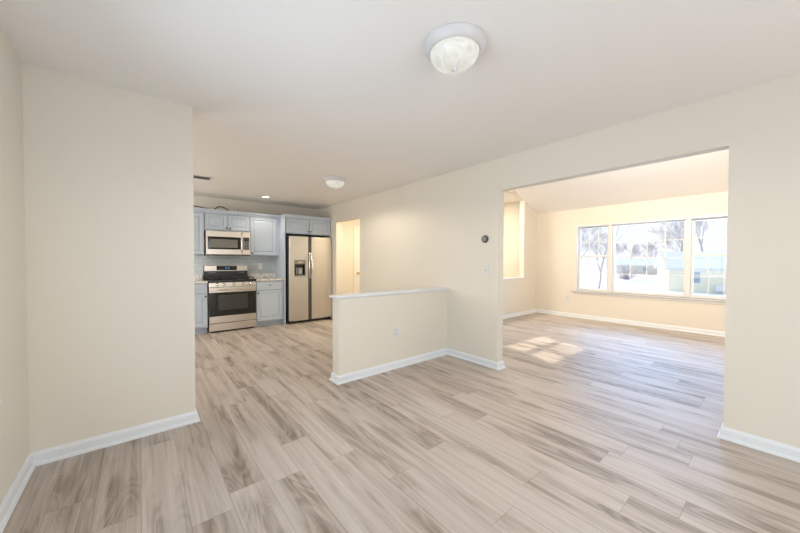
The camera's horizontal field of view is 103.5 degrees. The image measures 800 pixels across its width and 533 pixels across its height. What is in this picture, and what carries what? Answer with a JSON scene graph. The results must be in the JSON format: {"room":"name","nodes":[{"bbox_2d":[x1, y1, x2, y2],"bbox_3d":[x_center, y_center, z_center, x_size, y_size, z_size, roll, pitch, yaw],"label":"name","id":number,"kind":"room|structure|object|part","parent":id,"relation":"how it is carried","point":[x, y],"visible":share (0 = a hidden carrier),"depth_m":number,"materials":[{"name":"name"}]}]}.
{"room":"empty living room","nodes":[
{"label":"empty living room","id":0,"kind":"room"},
{"bbox_2d":[0,26,28,502],"bbox_3d":[-0.728,0.038,-0.045,0.120,2.440,4.956,-1,1,-40],"label":"wall","id":1,"kind":"structure","parent":0,"point":[14,409],"depth_m":1.70,"materials":[{"name":"beige paint"}]},
{"bbox_2d":[0,409,200,532],"bbox_3d":[-0.382,1.210,0.345,0.886,0.083,5.081,-1,1,-40],"label":"baseboard","id":2,"kind":"structure","parent":1,"relation":"attached to","point":[10,500],"depth_m":2.04,"materials":[{"name":"white paint"}]},
{"bbox_2d":[22,62,446,452],"bbox_3d":[-1.397,-0.012,2.675,5.150,2.440,0.158,-1,1,-40],"label":"wall","id":3,"kind":"structure","parent":0,"point":[109,192],"depth_m":2.16,"materials":[{"name":"beige paint"}]},
{"bbox_2d":[329,287,447,298],"bbox_3d":[-0.048,0.308,3.776,1.673,0.033,0.170,-1,1,-40],"label":"cap","id":4,"kind":"object","parent":3,"relation":"on","point":[405,291],"visible":1,"depth_m":3.59,"materials":[{"name":"white paint"}]},
{"bbox_2d":[394,327,398,336],"bbox_3d":[-0.039,0.770,3.704,0.070,0.115,0.008,-1,1,-40],"label":"wall outlet","id":5,"kind":"object","parent":3,"relation":"attached to","point":[396,329],"visible":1,"depth_m":3.70,"materials":[{"name":"white plastic"}]},
{"bbox_2d":[329,309,724,384],"bbox_3d":[2.918,1.159,3.601,5.998,0.083,5.902,-1,1,-40],"label":"baseboard","id":6,"kind":"structure","parent":3,"relation":"attached to","point":[337,379],"depth_m":4.06,"materials":[{"name":"white paint"}]},
{"bbox_2d":[194,196,318,236],"bbox_3d":[-3.904,-0.072,5.711,5.150,2.440,0.120,-1,1,-40],"label":"wall","id":7,"kind":"structure","parent":0,"point":[206,202],"depth_m":6.36,"materials":[{"name":"beige paint"}]},
{"bbox_2d":[194,207,204,254],"bbox_3d":[-3.702,-0.612,5.534,0.426,0.808,0.394,-1,1,-40],"label":"upper cabinet","id":8,"kind":"object","parent":7,"relation":"attached to","point":[198,212],"visible":0.27,"depth_m":5.50,"materials":[{"name":"blue paint"}]},
{"bbox_3d":[-3.597,-0.982,5.400,0.426,0.063,0.064,-1,1,-40],"label":"crown moulding","id":9,"kind":"part","parent":8,"relation":"part of","materials":[{"name":"blue paint"}]},
{"bbox_2d":[204,230,249,255],"bbox_3d":[-3.228,-0.424,5.882,0.726,0.439,0.446,-1,1,-40],"label":"microwave","id":10,"kind":"object","parent":7,"relation":"attached to","point":[224,243],"visible":0.99,"depth_m":5.73,"materials":[{"name":"silver metal"}]},
{"bbox_3d":[-2.891,-0.429,5.931,0.108,0.230,0.007,-1,1,-40],"label":"control panel","id":11,"kind":"part","parent":10,"relation":"part of","materials":[{"name":"black plastic"}]},
{"bbox_3d":[-2.898,-0.432,5.944,0.138,0.425,0.030,-1,1,-40],"label":"control frame","id":12,"kind":"part","parent":10,"relation":"part of","materials":[{"name":"silver metal"}]},
{"bbox_2d":[204,208,250,231],"bbox_3d":[-3.249,-0.836,5.903,0.748,0.373,0.394,-1,1,-40],"label":"upper cabinet","id":13,"kind":"object","parent":7,"relation":"attached to","point":[214,219],"visible":0.99,"depth_m":5.77,"materials":[{"name":"blue paint"}]},
{"bbox_3d":[-3.301,-0.802,5.676,0.357,0.280,0.020,-1,1,-40],"label":"door","id":14,"kind":"part","parent":13,"relation":"part of","materials":[{"name":"blue paint"}]},
{"bbox_3d":[-3.144,-0.988,5.773,0.748,0.063,0.064,-1,1,-40],"label":"crown moulding","id":15,"kind":"part","parent":13,"relation":"part of","materials":[{"name":"blue paint"}]},
{"bbox_3d":[-3.017,-0.806,5.910,0.361,0.280,0.020,-1,1,-40],"label":"door","id":16,"kind":"part","parent":13,"relation":"part of","materials":[{"name":"blue paint"}]},
{"bbox_2d":[194,255,274,279],"bbox_3d":[-3.383,0.005,6.060,1.896,0.465,0.008,-1,1,-40],"label":"backsplash","id":17,"kind":"structure","parent":7,"relation":"attached to","point":[268,266],"depth_m":6.22,"materials":[{"name":"grey tile"}]},
{"bbox_2d":[250,213,279,255],"bbox_3d":[-2.745,-0.625,6.324,0.562,0.808,0.394,-1,1,-40],"label":"upper cabinet","id":18,"kind":"object","parent":7,"relation":"attached to","point":[264,228],"visible":0.98,"depth_m":6.20,"materials":[{"name":"blue paint"}]},
{"bbox_3d":[-2.639,-0.995,6.190,0.562,0.063,0.064,-1,1,-40],"label":"crown moulding","id":19,"kind":"part","parent":18,"relation":"part of","materials":[{"name":"blue paint"}]},
{"bbox_2d":[280,214,331,236],"bbox_3d":[-2.064,-0.853,6.723,1.005,0.373,0.639,-1,1,-40],"label":"upper cabinet","id":20,"kind":"object","parent":7,"relation":"attached to","point":[295,225],"visible":0.98,"depth_m":6.51,"materials":[{"name":"blue paint"}]},
{"bbox_3d":[-2.067,-0.818,6.377,0.474,0.285,0.020,-1,1,-40],"label":"door","id":21,"kind":"part","parent":20,"relation":"part of","materials":[{"name":"blue paint"}]},
{"bbox_3d":[-2.064,-1.008,6.720,1.005,0.063,0.639,-1,1,-40],"label":"crown moulding","id":22,"kind":"part","parent":20,"relation":"part of","materials":[{"name":"blue paint"}]},
{"bbox_3d":[-1.696,-0.823,6.683,0.468,0.285,0.020,-1,1,-40],"label":"door","id":23,"kind":"part","parent":20,"relation":"part of","materials":[{"name":"blue paint"}]},
{"bbox_2d":[341,219,359,293],"bbox_3d":[-1.128,-0.100,7.575,1.295,2.440,0.120,-1,1,-40],"label":"wall","id":24,"kind":"structure","parent":0,"point":[347,226],"depth_m":7.41,"materials":[{"name":"beige paint"}]},
{"bbox_2d":[353,226,359,292],"bbox_3d":[-0.826,0.071,7.698,0.675,2.095,0.080,-1,1,-40],"label":"door","id":25,"kind":"structure","parent":24,"relation":"in","point":[356,232],"depth_m":7.55,"materials":[{"name":"white paint"}]},
{"bbox_2d":[0,0,799,213],"bbox_3d":[0.596,-2.184,3.627,9.480,1.918,9.200,-1,1,-40],"label":"ceiling","id":26,"kind":"structure","parent":0,"point":[285,96],"depth_m":2.01,"materials":[{"name":"white paint"}]},
{"bbox_2d":[193,174,212,180],"bbox_3d":[-2.861,-1.263,4.452,0.360,0.008,0.225,-1,1,-40],"label":"ceiling vent","id":27,"kind":"object","parent":26,"relation":"in","point":[194,175],"visible":0.58,"depth_m":4.47,"materials":[{"name":"grey metal"}]},
{"bbox_2d":[323,176,346,188],"bbox_3d":[-0.938,-1.192,4.559,0.336,0.146,0.336,-1,1,-40],"label":"ceiling light","id":28,"kind":"object","parent":26,"relation":"attached to","point":[334,182],"visible":1,"depth_m":4.46,"materials":[{"name":"white glass"}]},
{"bbox_2d":[424,22,485,74],"bbox_3d":[0.297,-1.139,1.725,0.336,0.146,0.336,-1,1,-40],"label":"ceiling light","id":29,"kind":"object","parent":26,"relation":"attached to","point":[452,48],"visible":1,"depth_m":1.64,"materials":[{"name":"white glass"}]},
{"bbox_2d":[2,312,799,532],"bbox_3d":[0.628,1.253,3.720,9.580,0.120,9.200,-1,1,-40],"label":"floor","id":30,"kind":"structure","parent":0,"point":[587,425],"depth_m":2.09,"materials":[{"name":"beige wood"}]},
{"bbox_2d":[194,283,207,333],"bbox_3d":[-3.657,0.717,5.457,0.493,0.873,0.610,-1,1,-40],"label":"base cabinet","id":31,"kind":"object","parent":30,"relation":"on","point":[200,289],"visible":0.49,"depth_m":5.35,"materials":[{"name":"blue paint"}]},
{"bbox_3d":[-3.488,0.377,5.246,0.479,0.162,0.020,-1,1,-40],"label":"drawer","id":32,"kind":"part","parent":31,"relation":"part of","materials":[{"name":"blue paint"}]},
{"bbox_2d":[194,275,207,283],"bbox_3d":[-3.661,0.219,5.441,0.515,0.122,0.596,-1,1,-40],"label":"countertop","id":33,"kind":"structure","parent":31,"relation":"on","point":[197,278],"depth_m":5.74,"materials":[{"name":"stone"}]},
{"bbox_3d":[-3.489,0.751,5.253,0.479,0.563,0.020,-1,1,-40],"label":"door","id":34,"kind":"part","parent":31,"relation":"part of","materials":[{"name":"blue paint"}]},
{"bbox_2d":[203,265,255,332],"bbox_3d":[-3.143,0.565,5.842,0.771,1.165,0.637,-1,1,-40],"label":"range","id":35,"kind":"object","parent":30,"relation":"on","point":[231,294],"visible":0.98,"depth_m":5.67,"materials":[{"name":"silver metal"}]},
{"bbox_2d":[204,278,255,282],"bbox_3d":[-3.136,0.250,5.830,0.771,0.040,0.534,-1,1,-40],"label":"cooktop","id":36,"kind":"object","parent":35,"relation":"in","point":[210,280],"depth_m":5.65,"materials":[{"name":"black metal"}]},
{"bbox_3d":[-2.984,0.312,5.647,0.765,0.082,0.052,-1,1,-40],"label":"control panel","id":37,"kind":"part","parent":35,"relation":"part of","materials":[{"name":"silver metal"}]},
{"bbox_3d":[-2.987,0.674,5.656,0.761,0.625,0.035,-1,1,-40],"label":"oven door","id":38,"kind":"part","parent":35,"relation":"part of","materials":[{"name":"silver metal"}]},
{"bbox_3d":[-2.977,0.659,5.643,0.757,0.415,0.010,-1,1,-40],"label":"door glass","id":39,"kind":"part","parent":35,"relation":"part of","materials":[{"name":"black glass"}]},
{"bbox_3d":[-2.988,1.058,5.663,0.761,0.127,0.035,-1,1,-40],"label":"drawer","id":40,"kind":"part","parent":35,"relation":"part of","materials":[{"name":"silver metal"}]},
{"bbox_3d":[-2.958,0.406,5.617,0.695,0.026,0.060,-1,1,-40],"label":"handle","id":41,"kind":"part","parent":35,"relation":"part of","materials":[{"name":"silver metal"}]},
{"bbox_2d":[254,280,283,326],"bbox_3d":[-2.663,0.704,6.278,0.517,0.873,0.610,-1,1,-40],"label":"base cabinet","id":42,"kind":"object","parent":30,"relation":"on","point":[269,294],"visible":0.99,"depth_m":6.07,"materials":[{"name":"blue paint"}]},
{"bbox_2d":[248,273,283,280],"bbox_3d":[-2.660,0.206,6.267,0.519,0.122,0.596,-1,1,-40],"label":"countertop","id":43,"kind":"structure","parent":42,"relation":"on","point":[258,276],"depth_m":6.40,"materials":[{"name":"stone"}]},
{"bbox_3d":[-2.504,0.364,6.059,0.476,0.162,0.020,-1,1,-40],"label":"drawer","id":44,"kind":"part","parent":42,"relation":"part of","materials":[{"name":"blue paint"}]},
{"bbox_3d":[-2.505,0.743,6.066,0.476,0.573,0.020,-1,1,-40],"label":"door","id":45,"kind":"part","parent":42,"relation":"part of","materials":[{"name":"blue paint"}]},
{"bbox_2d":[274,217,285,323],"bbox_3d":[-2.454,0.084,6.441,0.021,2.108,0.605,-1,1,-40],"label":"end panel","id":46,"kind":"object","parent":30,"relation":"on","point":[279,261],"visible":0.58,"depth_m":6.28,"materials":[{"name":"blue paint"}]},
{"bbox_2d":[285,236,331,322],"bbox_3d":[-1.998,0.262,6.691,0.936,1.745,0.686,-1,1,-40],"label":"refrigerator","id":47,"kind":"object","parent":30,"relation":"on","point":[308,259],"visible":0.98,"depth_m":6.43,"materials":[{"name":"silver metal"}]},
{"bbox_3d":[-2.047,0.240,6.349,0.384,1.690,0.080,-1,1,-40],"label":"freezer door","id":48,"kind":"part","parent":47,"relation":"part of","materials":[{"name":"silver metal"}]},
{"bbox_3d":[-1.807,-0.021,6.445,0.078,0.566,0.026,1,1,25],"label":"handle","id":49,"kind":"part","parent":47,"relation":"part of","materials":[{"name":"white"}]},
{"bbox_3d":[-1.666,0.236,6.663,0.460,1.690,0.080,-1,1,-40],"label":"fridge door","id":50,"kind":"part","parent":47,"relation":"part of","materials":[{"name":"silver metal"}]},
{"bbox_2d":[504,192,518,202],"bbox_3d":[1.204,-1.717,7.089,4.345,0.100,1.548,-1,1,-40],"label":"ceiling","id":51,"kind":"structure","parent":0,"point":[508,197],"depth_m":7.77,"materials":[{"name":"white paint"}]},
{"bbox_2d":[503,190,536,314],"bbox_3d":[1.694,-1.014,6.443,4.225,4.320,0.105,-1,1,-40],"label":"wall","id":52,"kind":"structure","parent":0,"point":[519,295],"depth_m":7.43,"materials":[{"name":"beige paint"}]},
{"bbox_2d":[503,277,524,278],"bbox_3d":[1.477,0.278,6.286,3.665,0.022,0.140,-1,1,-40],"label":"ledge","id":53,"kind":"object","parent":52,"relation":"attached to","point":[510,277],"visible":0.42,"depth_m":7.21,"materials":[{"name":"white paint"}]},
{"bbox_2d":[319,73,799,447],"bbox_3d":[0.919,-0.961,3.982,0.105,4.300,9.100,-1,1,-40],"label":"wall","id":54,"kind":"structure","parent":0,"point":[426,233],"depth_m":2.38,"materials":[{"name":"beige paint"}]},
{"bbox_2d":[483,265,487,274],"bbox_3d":[1.024,0.042,3.774,0.017,0.115,0.070,-1,1,-40],"label":"light switch","id":55,"kind":"object","parent":54,"relation":"attached to","point":[485,267],"visible":1,"depth_m":3.78,"materials":[{"name":"white plastic"}]},
{"bbox_2d":[482,235,488,242],"bbox_3d":[1.013,-0.329,3.771,0.030,0.094,0.094,-1,1,-40],"label":"thermostat","id":56,"kind":"object","parent":54,"relation":"attached to","point":[485,238],"visible":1,"depth_m":3.76,"materials":[{"name":"grey plastic"}]},
{"bbox_2d":[717,423,799,462],"bbox_3d":[3.070,1.198,1.409,0.163,0.083,2.329,-1,1,-40],"label":"baseboard","id":57,"kind":"structure","parent":54,"relation":"attached to","point":[789,452],"depth_m":2.11,"materials":[{"name":"white paint"}]},
{"bbox_2d":[503,191,727,331],"bbox_3d":[4.790,-0.292,6.121,0.154,2.900,7.650,-1,1,-40],"label":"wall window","id":58,"kind":"structure","parent":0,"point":[555,246],"depth_m":6.59,"materials":[{"name":"beige paint"}]},
{"bbox_2d":[578,226,607,290],"bbox_3d":[4.205,-0.179,6.850,0.060,1.375,0.595,-1,1,-40],"label":"window","id":59,"kind":"structure","parent":58,"relation":"attached to","point":[598,227],"depth_m":6.91,"materials":[{"name":"white plastic"}]},
{"bbox_2d":[580,257,600,288],"bbox_3d":[4.188,0.134,6.842,0.005,0.682,0.527,-1,1,-40],"label":"grille","id":60,"kind":"object","parent":59,"relation":"attached to","point":[588,272],"depth_m":6.91,"materials":[{"name":"white plastic"}]},
{"bbox_3d":[4.193,0.134,6.846,0.030,0.750,0.595,-1,1,-40],"label":"sash","id":61,"kind":"part","parent":59,"relation":"part of","materials":[{"name":"clear glass"}]},
{"bbox_3d":[4.218,-0.539,6.853,0.030,0.654,0.595,-1,1,-40],"label":"sash","id":62,"kind":"part","parent":59,"relation":"part of","materials":[{"name":"clear glass"}]},
{"bbox_2d":[581,228,607,254],"bbox_3d":[4.213,-0.539,6.849,0.005,0.586,0.527,-1,1,-40],"label":"grille","id":63,"kind":"object","parent":59,"relation":"attached to","point":[598,241],"depth_m":6.86,"materials":[{"name":"white plastic"}]},
{"bbox_2d":[612,220,685,295],"bbox_3d":[4.801,-0.169,6.129,0.040,1.385,1.145,-1,1,-40],"label":"window","id":64,"kind":"structure","parent":58,"relation":"attached to","point":[665,222],"depth_m":6.11,"materials":[{"name":"white plastic"}]},
{"bbox_2d":[690,217,727,298],"bbox_3d":[5.412,-0.150,5.389,0.060,1.375,0.645,-1,1,-40],"label":"window","id":65,"kind":"structure","parent":58,"relation":"attached to","point":[716,218],"depth_m":5.46,"materials":[{"name":"white plastic"}]},
{"bbox_3d":[5.399,0.162,5.385,0.030,0.750,0.645,-1,1,-40],"label":"sash","id":66,"kind":"part","parent":65,"relation":"part of","materials":[{"name":"glass"}]},
{"bbox_2d":[693,256,725,296],"bbox_3d":[5.394,0.163,5.381,0.005,0.682,0.577,-1,1,-40],"label":"grille","id":67,"kind":"object","parent":65,"relation":"attached to","point":[708,275],"depth_m":5.45,"materials":[{"name":"white plastic"}]},
{"bbox_3d":[5.424,-0.510,5.392,0.030,0.654,0.645,-1,1,-40],"label":"sash","id":68,"kind":"part","parent":65,"relation":"part of","materials":[{"name":"clear glass"}]},
{"bbox_2d":[694,219,726,253],"bbox_3d":[5.419,-0.510,5.388,0.005,0.586,0.577,-1,1,-40],"label":"grille","id":69,"kind":"object","parent":65,"relation":"attached to","point":[725,236],"depth_m":5.46,"materials":[{"name":"white plastic"}]},
{"bbox_2d":[571,290,725,304],"bbox_3d":[4.747,0.588,6.064,0.070,0.072,2.730,-1,1,-40],"label":"sill","id":70,"kind":"structure","parent":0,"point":[694,300],"depth_m":5.96,"materials":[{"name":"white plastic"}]},
{"label":"outside","id":71,"kind":"structure","parent":0,"visible":0},
{"bbox_2d":[580,268,725,296],"bbox_3d":[44.227,2.033,62.492,132.270,0.300,180.000,-1,1,-40],"label":"ground","id":72,"kind":"structure","parent":71,"point":[638,283],"depth_m":43.20,"materials":[{"name":"white snow"}]},
{"bbox_2d":[581,234,592,250],"bbox_3d":[50.231,-4.447,89.175,9.734,11.768,8.147,-1,1,-40],"label":"bare tree","id":73,"kind":"object","parent":72,"relation":"on","point":[581,234],"visible":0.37,"depth_m":88.32,"materials":[{"name":"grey plant"}]},
{"bbox_2d":[581,227,607,258],"bbox_3d":[14.840,-1.580,24.363,4.186,8.211,6.949,0,1,-9],"label":"bare tree","id":74,"kind":"object","parent":72,"relation":"on","point":[596,238],"visible":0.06,"depth_m":24.56,"materials":[{"name":"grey plant"}]},
{"bbox_2d":[587,233,616,270],"bbox_3d":[58.924,-4.538,93.493,7.956,11.841,8.513,-1,1,-40],"label":"bare tree","id":75,"kind":"object","parent":72,"relation":"on","point":[603,237],"visible":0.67,"depth_m":93.19,"materials":[{"name":"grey plant"}]},
{"bbox_2d":[592,225,631,288],"bbox_3d":[19.307,-4.168,30.320,11.875,13.187,7.412,0,1,18],"label":"bare tree","id":76,"kind":"object","parent":72,"relation":"on","point":[631,225],"visible":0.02,"depth_m":30.11,"materials":[{"name":"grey plant"}]},
{"bbox_2d":[603,242,623,254],"bbox_3d":[77.145,-4.456,113.334,8.531,10.984,7.734,-1,1,-40],"label":"bare tree","id":77,"kind":"object","parent":72,"relation":"on","point":[620,248],"visible":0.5,"depth_m":113.47,"materials":[{"name":"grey plant"}]},
{"bbox_2d":[616,264,637,279],"bbox_3d":[36.295,0.731,50.369,2.826,2.824,3.343,0,1,-18],"label":"bush","id":78,"kind":"object","parent":72,"relation":"on","point":[625,271],"visible":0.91,"depth_m":50.33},
{"bbox_2d":[623,243,643,256],"bbox_3d":[69.241,-2.858,93.769,7.924,8.497,4.555,-1,1,-40],"label":"bare tree","id":79,"kind":"object","parent":72,"relation":"on","point":[634,250],"visible":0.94,"depth_m":93.92,"materials":[{"name":"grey plant"}]},
{"bbox_2d":[615,258,656,273],"bbox_3d":[57.127,-0.219,75.142,8.600,3.800,7.700,1,1,45],"label":"house","id":80,"kind":"structure","parent":72,"relation":"on","point":[640,263],"depth_m":72.93,"materials":[{"name":"beige"}]},
{"bbox_2d":[641,239,659,256],"bbox_3d":[62.246,-2.641,78.858,6.421,8.549,4.451,-1,1,-40],"label":"bare tree","id":81,"kind":"object","parent":72,"relation":"on","point":[651,248],"visible":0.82,"depth_m":77.90,"materials":[{"name":"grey plant"}]},
{"bbox_2d":[646,220,712,251],"bbox_3d":[54.159,-5.467,61.677,7.975,14.826,10.676,-1,1,-40],"label":"bare tree","id":82,"kind":"object","parent":72,"relation":"on","point":[677,230],"visible":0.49,"depth_m":61.97,"materials":[{"name":"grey plant"}]},
{"bbox_2d":[661,221,703,251],"bbox_3d":[36.627,-6.485,43.605,13.645,17.425,8.670,1,1,22],"label":"bare tree","id":83,"kind":"object","parent":72,"relation":"on","point":[681,248],"visible":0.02,"depth_m":42.75,"materials":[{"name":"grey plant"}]},
{"bbox_2d":[654,251,726,292],"bbox_3d":[33.030,0.456,30.785,12.100,3.950,7.800,1,1,32],"label":"house","id":84,"kind":"structure","parent":72,"relation":"on","point":[673,266],"depth_m":30.47,"materials":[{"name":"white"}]},
{"bbox_3d":[27.914,1.036,29.919,0.800,1.000,0.060,1,1,32],"label":"pane","id":85,"kind":"part","parent":84,"relation":"part of","materials":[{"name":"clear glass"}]},
{"bbox_2d":[695,220,705,250],"bbox_3d":[60.710,-10.314,66.313,13.184,24.363,11.780,-1,1,-40],"label":"bare tree","id":86,"kind":"object","parent":72,"relation":"on","point":[699,240],"visible":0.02,"depth_m":64.51,"materials":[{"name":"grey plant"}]}
]}

